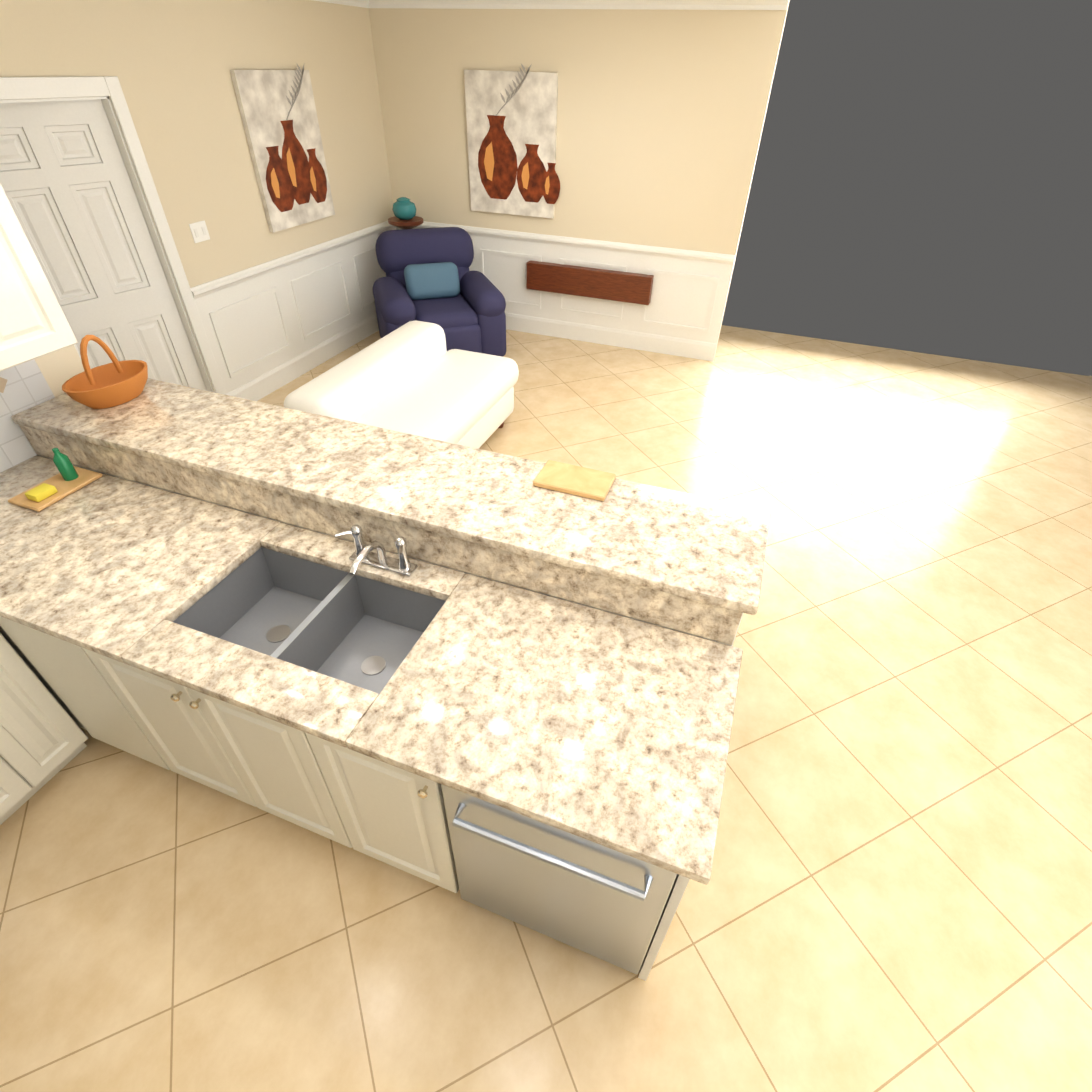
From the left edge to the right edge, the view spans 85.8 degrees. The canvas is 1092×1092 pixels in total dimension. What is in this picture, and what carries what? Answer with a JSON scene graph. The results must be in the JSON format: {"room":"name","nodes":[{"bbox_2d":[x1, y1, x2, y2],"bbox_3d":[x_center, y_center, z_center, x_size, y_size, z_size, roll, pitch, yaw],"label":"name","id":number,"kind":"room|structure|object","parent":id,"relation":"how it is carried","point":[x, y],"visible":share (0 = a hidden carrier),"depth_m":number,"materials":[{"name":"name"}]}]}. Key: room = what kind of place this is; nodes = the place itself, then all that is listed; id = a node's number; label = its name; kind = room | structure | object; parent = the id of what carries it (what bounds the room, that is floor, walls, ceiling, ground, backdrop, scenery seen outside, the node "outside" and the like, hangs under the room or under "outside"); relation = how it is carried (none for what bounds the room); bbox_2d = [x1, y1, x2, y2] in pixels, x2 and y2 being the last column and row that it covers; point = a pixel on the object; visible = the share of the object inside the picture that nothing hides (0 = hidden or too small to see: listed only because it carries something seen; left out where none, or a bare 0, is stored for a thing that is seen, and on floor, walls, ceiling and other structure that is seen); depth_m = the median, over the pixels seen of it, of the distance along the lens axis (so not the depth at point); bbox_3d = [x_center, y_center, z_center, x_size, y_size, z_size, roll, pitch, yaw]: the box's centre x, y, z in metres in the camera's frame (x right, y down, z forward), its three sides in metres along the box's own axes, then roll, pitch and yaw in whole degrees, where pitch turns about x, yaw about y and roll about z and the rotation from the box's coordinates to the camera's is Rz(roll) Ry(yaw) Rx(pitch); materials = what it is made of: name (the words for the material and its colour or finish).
{"room":"kitchen","nodes":[
{"label":"kitchen","id":0,"kind":"room"},
{"bbox_2d":[34,345,83,396],"bbox_3d":[-2.712,0.077,1.203,0.100,2.720,3.550,14,41,15],"label":"wall","id":1,"kind":"structure","parent":0,"point":[59,368],"depth_m":2.52,"materials":[{"name":"paint"}]},
{"bbox_2d":[0,359,54,472],"bbox_3d":[-2.695,0.326,1.273,0.014,0.497,3.370,14,41,15],"label":"backsplash","id":2,"kind":"structure","parent":1,"relation":"attached to","point":[24,386],"depth_m":2.40,"materials":[{"name":"tile"}]},
{"bbox_2d":[0,183,77,370],"bbox_3d":[-2.352,-0.449,0.779,0.518,1.347,3.152,14,41,15],"label":"upper cabinet","id":3,"kind":"object","parent":1,"relation":"attached to","point":[34,323],"visible":1,"depth_m":2.05,"materials":[{"name":"paint"}]},
{"bbox_2d":[0,0,394,389],"bbox_3d":[-2.344,-2.470,4.316,0.100,2.720,4.450,14,41,15],"label":"wall","id":4,"kind":"structure","parent":0,"point":[170,64],"depth_m":4.06,"materials":[{"name":"paint"}]},
{"bbox_2d":[189,220,209,242],"bbox_3d":[-2.414,-2.192,4.101,0.008,0.120,0.140,14,41,15],"label":"light switch","id":5,"kind":"object","parent":4,"relation":"attached to","point":[199,231],"visible":1,"depth_m":4.10,"materials":[{"name":"white plastic"}]},
{"bbox_2d":[230,63,334,232],"bbox_3d":[-2.017,-3.122,4.614,0.043,1.045,0.800,14,41,15],"label":"wall art","id":6,"kind":"object","parent":4,"relation":"attached to","point":[277,108],"visible":1,"depth_m":4.57,"materials":[{"name":"fabric"}]},
{"bbox_2d":[190,221,397,393],"bbox_3d":[-2.042,-2.269,5.356,0.032,0.825,2.660,14,41,15],"label":"wainscoting","id":7,"kind":"structure","parent":4,"relation":"attached to","point":[260,319],"depth_m":5.01,"materials":[{"name":"white wood"}]},
{"bbox_2d":[227,314,378,400],"bbox_3d":[-2.056,-1.918,5.660,0.018,0.175,2.680,14,41,15],"label":"baseboard","id":8,"kind":"structure","parent":4,"relation":"attached to","point":[269,382],"depth_m":5.35,"materials":[{"name":"white wood"}]},
{"bbox_2d":[313,0,372,7],"bbox_3d":[-2.214,-3.439,3.471,0.115,0.144,4.250,14,41,15],"label":"crown molding","id":9,"kind":"structure","parent":4,"relation":"attached to","point":[358,3],"depth_m":4.89,"materials":[{"name":"white wood"}]},
{"bbox_2d":[0,325,1091,1091],"bbox_3d":[-0.207,0.368,3.160,9.500,0.100,10.000,14,41,15],"label":"floor","id":10,"kind":"structure","parent":0,"point":[894,895],"depth_m":2.15,"materials":[{"name":"tile"}]},
{"bbox_2d":[0,633,87,824],"bbox_3d":[-2.207,0.587,2.058,0.646,0.868,0.486,14,41,15],"label":"base cabinet","id":11,"kind":"object","parent":10,"relation":"on","point":[43,737],"visible":1,"depth_m":2.11,"materials":[{"name":"paint"}]},
{"bbox_2d":[0,422,127,521],"bbox_3d":[-1.969,0.120,2.489,0.653,1.054,0.851,14,41,15],"label":"base cabinet","id":12,"kind":"object","parent":10,"relation":"on","point":[19,478],"depth_m":2.38,"materials":[{"name":"stone"}]},
{"bbox_2d":[0,454,207,763],"bbox_3d":[-1.473,0.245,2.355,0.403,1.054,0.851,14,41,15],"label":"base cabinet","id":13,"kind":"object","parent":10,"relation":"on","point":[35,547],"depth_m":2.12,"materials":[{"name":"stone"}]},
{"bbox_2d":[32,474,407,844],"bbox_3d":[-0.901,0.389,2.199,0.817,1.054,0.851,14,41,15],"label":"base cabinet","id":14,"kind":"object","parent":10,"relation":"on","point":[184,592],"depth_m":1.98,"materials":[{"name":"stone"}]},
{"bbox_2d":[272,526,523,889],"bbox_3d":[-0.328,0.534,2.044,0.405,1.054,0.851,14,41,15],"label":"base cabinet","id":15,"kind":"object","parent":10,"relation":"on","point":[370,672],"depth_m":1.83,"materials":[{"name":"stone"}]},
{"bbox_2d":[284,320,518,448],"bbox_3d":[-0.869,-0.909,4.013,0.880,0.759,1.590,14,41,15],"label":"sofa","id":16,"kind":"object","parent":10,"relation":"on","point":[416,377],"visible":0.54,"depth_m":3.82,"materials":[{"name":"fabric"}]},
{"bbox_2d":[388,216,422,228],"bbox_3d":[-1.379,-2.781,6.052,0.340,1.040,0.340,14,41,15],"label":"pedestal stand","id":17,"kind":"object","parent":10,"relation":"on","point":[413,222],"visible":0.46,"depth_m":5.66,"materials":[{"name":"brown wood"}]},
{"bbox_2d":[392,197,415,219],"bbox_3d":[-1.365,-3.256,5.662,0.230,0.185,0.230,14,41,15],"label":"jar","id":18,"kind":"object","parent":17,"relation":"on","point":[404,208],"visible":1,"depth_m":5.60,"materials":[{"name":"ceramic"}]},
{"bbox_2d":[373,227,505,356],"bbox_3d":[-1.036,-2.362,5.552,1.120,1.004,1.099,-12,41,-16],"label":"recliner","id":19,"kind":"object","parent":10,"relation":"on","point":[430,277],"visible":0.94,"depth_m":5.40,"materials":[{"name":"fabric"}]},
{"bbox_2d":[416,554,754,980],"bbox_3d":[0.173,0.660,1.908,0.665,1.054,0.851,14,41,15],"label":"kitchen counter","id":20,"kind":"object","parent":10,"relation":"on","point":[598,703],"depth_m":1.58,"materials":[{"name":"stone"}]},
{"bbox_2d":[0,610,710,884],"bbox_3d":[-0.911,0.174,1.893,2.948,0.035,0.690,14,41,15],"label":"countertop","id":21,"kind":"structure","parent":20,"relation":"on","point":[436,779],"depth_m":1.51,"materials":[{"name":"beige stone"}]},
{"bbox_2d":[8,448,102,511],"bbox_3d":[-1.918,-0.279,2.265,0.160,0.146,0.270,14,41,15],"label":"tray","id":22,"kind":"object","parent":21,"relation":"on","point":[68,479],"visible":1,"depth_m":2.28,"materials":[{"name":"brown wood"}]},
{"bbox_2d":[334,525,417,576],"bbox_3d":[-0.578,0.046,1.924,0.255,0.137,0.192,14,41,15],"label":"faucet","id":23,"kind":"object","parent":21,"relation":"on","point":[380,559],"visible":1,"depth_m":1.97,"materials":[{"name":"silver metal"}]},
{"bbox_2d":[11,378,769,613],"bbox_3d":[-0.705,-0.309,2.196,2.946,0.038,0.495,14,41,15],"label":"countertop","id":24,"kind":"structure","parent":20,"relation":"on","point":[713,550],"depth_m":2.05,"materials":[{"name":"beige stone"}]},
{"bbox_2d":[62,335,147,408],"bbox_3d":[-1.840,-0.741,2.438,0.238,0.270,0.350,14,41,15],"label":"basket","id":25,"kind":"object","parent":24,"relation":"on","point":[116,382],"visible":1,"depth_m":2.45,"materials":[{"name":"wicker"}]},
{"bbox_2d":[533,460,615,500],"bbox_3d":[0.102,-0.235,2.088,0.260,0.021,0.160,14,41,15],"label":"cutting board","id":26,"kind":"object","parent":24,"relation":"on","point":[576,480],"visible":1,"depth_m":2.07,"materials":[{"name":"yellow wood"}]},
{"bbox_2d":[441,784,676,973],"bbox_3d":[0.096,0.833,1.850,0.599,0.834,0.631,14,41,15],"label":"dishwasher","id":27,"kind":"object","parent":20,"relation":"in","point":[604,903],"visible":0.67,"depth_m":1.57,"materials":[{"name":"silver metal"}]},
{"bbox_2d":[369,0,789,357],"bbox_3d":[0.084,-3.329,5.449,3.470,2.720,0.100,14,41,15],"label":"wall","id":28,"kind":"structure","parent":0,"point":[661,114],"depth_m":4.98,"materials":[{"name":"paint"}]},
{"bbox_2d":[464,64,559,218],"bbox_3d":[-0.285,-3.618,5.287,0.915,1.126,0.043,14,41,15],"label":"wall art","id":29,"kind":"object","parent":28,"relation":"attached to","point":[511,116],"visible":0.94,"depth_m":5.27,"materials":[{"name":"fabric"}]},
{"bbox_2d":[398,221,734,343],"bbox_3d":[0.042,-2.666,5.914,3.470,0.825,0.032,14,41,15],"label":"wainscoting","id":30,"kind":"structure","parent":28,"relation":"attached to","point":[690,288],"depth_m":5.73,"materials":[{"name":"white wood"}]},
{"bbox_2d":[373,0,788,9],"bbox_3d":[0.142,-4.245,4.536,3.330,0.144,0.115,14,41,15],"label":"crown molding","id":31,"kind":"structure","parent":28,"relation":"attached to","point":[635,4],"depth_m":4.54,"materials":[{"name":"white wood"}]},
{"bbox_2d":[527,260,653,304],"bbox_3d":[0.411,-2.582,5.757,1.260,0.250,0.096,14,41,15],"label":"shelf","id":32,"kind":"object","parent":28,"relation":"attached to","point":[621,286],"visible":1,"depth_m":5.71,"materials":[{"name":"brown wood"}]},
{"bbox_2d":[505,313,716,360],"bbox_3d":[0.034,-2.311,6.214,3.470,0.175,0.018,14,41,15],"label":"baseboard","id":33,"kind":"structure","parent":28,"relation":"attached to","point":[694,349],"depth_m":6.03,"materials":[{"name":"white wood"}]},
{"bbox_3d":[1.319,2.085,-1.097,3.660,2.720,0.820,14,41,15],"label":"wall","id":34,"kind":"structure","parent":0,"visible":0},
{"bbox_2d":[0,99,206,390],"bbox_3d":[-2.836,-1.607,3.784,0.243,2.028,0.774,14,41,15],"label":"hall door","id":35,"kind":"structure","parent":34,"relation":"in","point":[65,182],"depth_m":3.59,"materials":[{"name":"white paint"}]},
{"bbox_2d":[0,76,226,394],"bbox_3d":[-2.718,-1.600,3.709,0.120,2.130,1.000,14,41,15],"label":"door frame","id":36,"kind":"structure","parent":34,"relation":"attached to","point":[104,89],"depth_m":3.61,"materials":[{"name":"white wood"}]}
]}

